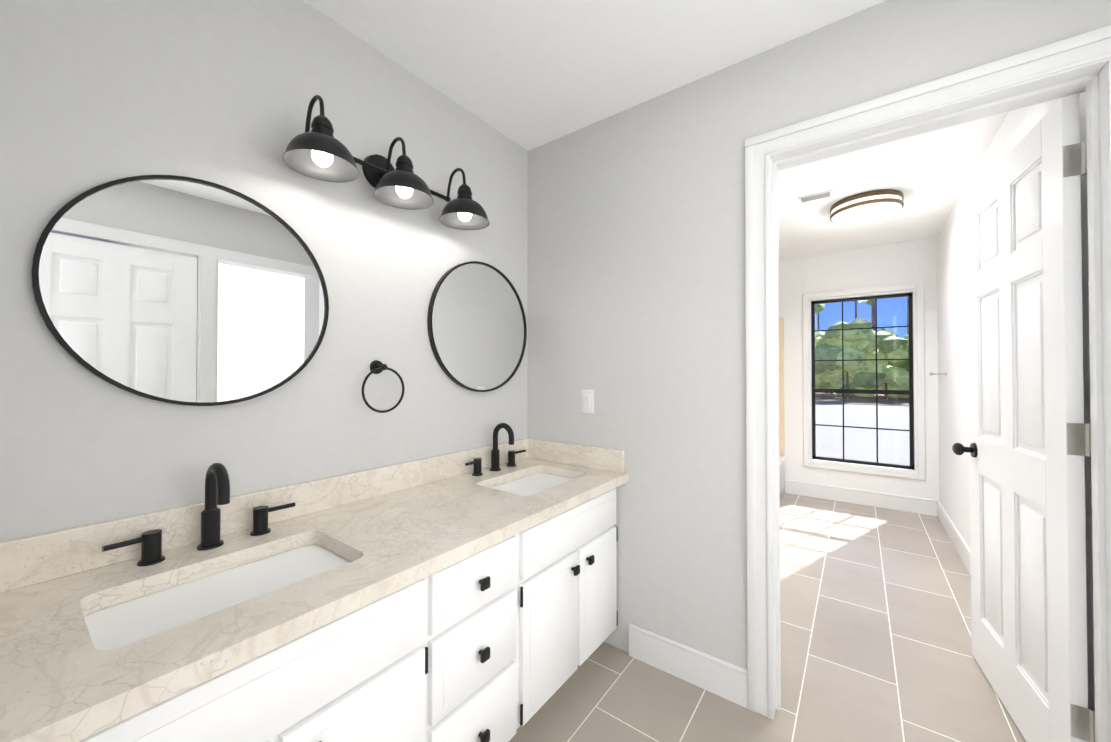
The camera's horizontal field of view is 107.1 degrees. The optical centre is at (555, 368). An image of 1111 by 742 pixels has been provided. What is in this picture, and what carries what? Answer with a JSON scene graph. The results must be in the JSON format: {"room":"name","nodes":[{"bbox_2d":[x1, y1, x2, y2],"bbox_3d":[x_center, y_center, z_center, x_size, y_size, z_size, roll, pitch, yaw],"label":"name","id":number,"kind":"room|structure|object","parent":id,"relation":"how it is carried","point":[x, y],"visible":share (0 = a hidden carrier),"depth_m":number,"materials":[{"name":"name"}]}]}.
{"room":"bathroom","nodes":[
{"label":"bathroom","id":0,"kind":"room"},
{"bbox_2d":[0,0,527,541],"bbox_3d":[-0.706,0.044,1.541,0.120,2.440,1.950,0,-1,36],"label":"wall","id":1,"kind":"structure","parent":0,"point":[100,92],"depth_m":1.18,"materials":[{"name":"paint"}]},
{"bbox_2d":[31,175,328,405],"bbox_3d":[-0.933,-0.201,1.115,0.020,0.604,0.604,0,-1,36],"label":"mirror","id":2,"kind":"object","parent":1,"relation":"attached to","point":[180,290],"visible":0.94,"depth_m":1.06,"materials":[{"name":"clear glass"}]},
{"bbox_2d":[0,439,527,590],"bbox_3d":[-0.648,0.413,1.493,0.020,0.100,1.708,0,-1,36],"label":"backsplash","id":3,"kind":"structure","parent":1,"relation":"attached to","point":[37,558],"depth_m":1.06,"materials":[{"name":"beige stone"}]},
{"bbox_2d":[361,360,404,412],"bbox_3d":[-0.631,0.064,1.485,0.062,0.190,0.165,0,-1,36],"label":"towel ring","id":4,"kind":"object","parent":1,"relation":"attached to","point":[377,366],"visible":1,"depth_m":1.48,"materials":[{"name":"black metal"}]},
{"bbox_2d":[282,95,489,229],"bbox_3d":[-0.548,-0.701,1.439,0.261,0.228,0.736,0,-1,36],"label":"sconce","id":5,"kind":"object","parent":1,"relation":"attached to","point":[319,151],"visible":1,"depth_m":1.36,"materials":[{"name":"black metal"}]},
{"bbox_2d":[427,261,526,391],"bbox_3d":[-0.339,-0.192,1.921,0.020,0.604,0.604,0,-1,36],"label":"mirror","id":6,"kind":"object","parent":1,"relation":"attached to","point":[477,326],"visible":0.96,"depth_m":1.89,"materials":[{"name":"clear glass"}]},
{"bbox_2d":[303,0,1008,259],"bbox_3d":[1.000,-1.206,1.576,3.200,0.060,6.650,0,-1,36],"label":"ceiling","id":7,"kind":"structure","parent":0,"point":[527,75],"depth_m":1.60,"materials":[{"name":"paint"}]},
{"bbox_2d":[798,189,833,202],"bbox_3d":[1.753,-1.156,2.765,0.200,0.012,0.110,0,-1,36],"label":"ceiling vent","id":8,"kind":"object","parent":7,"relation":"in","point":[816,196],"visible":1,"depth_m":2.75,"materials":[{"name":"grey metal"}]},
{"bbox_2d":[830,189,903,223],"bbox_3d":[2.161,-1.106,2.862,0.410,0.110,0.410,0,-1,36],"label":"ceiling light","id":9,"kind":"object","parent":7,"relation":"attached to","point":[868,206],"visible":1,"depth_m":2.75,"materials":[{"name":"white glass"}]},
{"bbox_2d":[509,493,1025,741],"bbox_3d":[1.000,1.294,1.548,3.200,0.060,6.650,0,-1,36],"label":"floor","id":10,"kind":"structure","parent":0,"point":[875,618],"depth_m":1.74,"materials":[{"name":"tile"}]},
{"bbox_2d":[88,491,617,741],"bbox_3d":[-0.428,0.881,1.325,0.567,0.760,1.708,0,-1,36],"label":"bathroom vanity","id":11,"kind":"object","parent":10,"relation":"on","point":[470,595],"depth_m":1.08,"materials":[{"name":"white wood"}]},
{"bbox_2d":[0,459,627,741],"bbox_3d":[-0.418,0.480,1.322,0.592,0.038,1.708,0,-1,36],"label":"countertop","id":12,"kind":"structure","parent":11,"relation":"on","point":[65,676],"depth_m":0.83,"materials":[{"name":"beige stone"}]},
{"bbox_2d":[100,463,295,566],"bbox_3d":[-0.856,0.348,1.035,0.139,0.220,0.382,0,-1,36],"label":"faucet","id":13,"kind":"object","parent":12,"relation":"on","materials":[{"name":"black metal"}]},
{"bbox_2d":[100,539,339,638],"bbox_3d":[-0.704,0.549,0.909,0.293,0.134,0.453,0,-1,36],"label":"sink","id":14,"kind":"object","parent":12,"relation":"in","point":[164,604],"depth_m":0.92,"materials":[{"name":"white ceramic"}]},
{"bbox_2d":[460,423,527,474],"bbox_3d":[-0.242,0.357,1.866,0.139,0.220,0.382,0,-1,36],"label":"faucet","id":15,"kind":"object","parent":12,"relation":"on","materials":[{"name":"black metal"}]},
{"bbox_2d":[492,471,571,490],"bbox_3d":[-0.091,0.559,1.740,0.293,0.134,0.438,0,-1,36],"label":"sink","id":16,"kind":"object","parent":12,"relation":"in","point":[538,478],"depth_m":1.84,"materials":[{"name":"white ceramic"}]},
{"bbox_2d":[779,456,784,499],"bbox_3d":[1.666,1.005,3.954,0.780,0.572,1.368,0,-1,36],"label":"bathtub","id":17,"kind":"object","parent":10,"relation":"on","point":[782,473],"visible":0.06,"depth_m":4.14,"materials":[{"name":"ceramic"}]},
{"bbox_2d":[527,0,1110,669],"bbox_3d":[0.963,0.043,1.446,2.920,2.440,0.120,0,-1,36],"label":"wall","id":18,"kind":"structure","parent":0,"point":[635,278],"depth_m":1.70,"materials":[{"name":"paint"}]},
{"bbox_2d":[528,439,623,470],"bbox_3d":[0.083,0.419,2.002,0.552,0.100,0.020,0,-1,36],"label":"backsplash","id":19,"kind":"structure","parent":18,"relation":"attached to","point":[608,459],"depth_m":1.97,"materials":[{"name":"beige stone"}]},
{"bbox_2d":[581,389,593,413],"bbox_3d":[0.152,0.158,1.962,0.070,0.114,0.010,0,-1,36],"label":"light switch","id":20,"kind":"object","parent":18,"relation":"attached to","point":[587,401],"visible":1,"depth_m":1.96,"materials":[{"name":"white plastic"}]},
{"bbox_2d":[629,624,747,708],"bbox_3d":[0.522,1.198,1.674,0.485,0.135,0.015,0,-1,36],"label":"baseboard","id":21,"kind":"structure","parent":18,"relation":"attached to","point":[718,677],"depth_m":1.63,"materials":[{"name":"white wood"}]},
{"bbox_2d":[745,25,1110,741],"bbox_3d":[1.135,0.199,1.314,0.940,2.125,0.155,0,-1,36],"label":"door frame","id":22,"kind":"structure","parent":18,"relation":"attached to","point":[1051,61],"depth_m":1.30,"materials":[{"name":"white wood"}]},
{"bbox_2d":[952,94,1093,741],"bbox_3d":[1.656,0.241,1.482,0.178,2.027,0.774,0,-1,30],"label":"door","id":23,"kind":"structure","parent":22,"relation":"attached to","point":[1028,449],"depth_m":1.34,"materials":[{"name":"white wood"}]},
{"bbox_2d":[1085,137,1094,741],"bbox_3d":[1.472,0.191,1.124,0.001,1.670,0.036,0,-1,36],"label":"jamb hinge leaves","id":24,"kind":"object","parent":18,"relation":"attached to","point":[1090,429],"visible":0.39,"depth_m":1.13,"materials":[{"name":"silver metal"}]},
{"bbox_2d":[778,237,938,500],"bbox_3d":[2.593,0.074,4.239,1.985,2.440,0.150,0,-1,36],"label":"wall","id":25,"kind":"structure","parent":0,"point":[908,262],"depth_m":3.93,"materials":[{"name":"paint"}]},
{"bbox_2d":[785,480,934,515],"bbox_3d":[2.848,1.223,3.936,1.140,0.135,0.015,0,-1,36],"label":"baseboard","id":26,"kind":"structure","parent":25,"relation":"attached to","point":[902,503],"depth_m":3.88,"materials":[{"name":"white wood"}]},
{"bbox_2d":[802,283,925,479],"bbox_3d":[2.942,0.116,3.970,0.925,1.750,0.166,0,-1,36],"label":"window","id":27,"kind":"structure","parent":25,"relation":"in","point":[917,290],"depth_m":3.89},
{"bbox_2d":[937,91,1094,708],"bbox_3d":[2.525,0.053,2.375,0.120,2.440,3.230,0,-1,36],"label":"wall","id":28,"kind":"structure","parent":0,"point":[1016,126],"depth_m":2.73,"materials":[{"name":"paint"}]},
{"bbox_2d":[930,372,946,375],"bbox_3d":[3.037,0.043,3.258,0.101,0.032,0.032,0,-1,36],"label":"hook","id":29,"kind":"object","parent":28,"relation":"attached to","point":[932,373],"visible":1,"depth_m":3.25,"materials":[{"name":"silver metal"}]},
{"bbox_2d":[935,500,970,575],"bbox_3d":[2.455,1.206,2.383,0.019,0.135,2.980,0,-1,36],"label":"baseboard","id":30,"kind":"structure","parent":28,"relation":"attached to","point":[959,543],"depth_m":2.94,"materials":[{"name":"white wood"}]},
{"label":"outside","id":31,"kind":"structure","parent":0,"visible":0},
{"bbox_2d":[815,403,909,464],"bbox_3d":[39.989,1.937,48.148,130.000,0.200,114.950,0,-1,36],"label":"ground","id":32,"kind":"structure","parent":31,"point":[883,442],"depth_m":8.80,"materials":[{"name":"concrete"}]},
{"bbox_2d":[815,392,908,405],"bbox_3d":[26.911,1.628,30.428,130.000,0.020,39.000,0,-1,36],"label":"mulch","id":33,"kind":"object","parent":32,"relation":"on","point":[834,397],"depth_m":19.08,"materials":[{"name":"brown soil"}]},
{"bbox_2d":[815,297,908,398],"bbox_3d":[17.435,-2.923,23.378,17.086,9.535,12.950,0,-1,36],"label":"trees","id":34,"kind":"object","parent":33,"relation":"on","point":[894,374],"depth_m":19.82,"materials":[{"name":"green plant"}]},
{"bbox_3d":[1.330,0.075,4.300,0.120,2.440,1.550,0,-1,36],"label":"wall","id":35,"kind":"structure","parent":0,"visible":0},
{"bbox_2d":[779,317,784,453],"bbox_3d":[1.656,0.176,3.966,0.799,1.430,1.398,0,-1,36],"label":"wall tile","id":36,"kind":"structure","parent":35,"relation":"attached to","point":[781,396],"depth_m":4.30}
]}

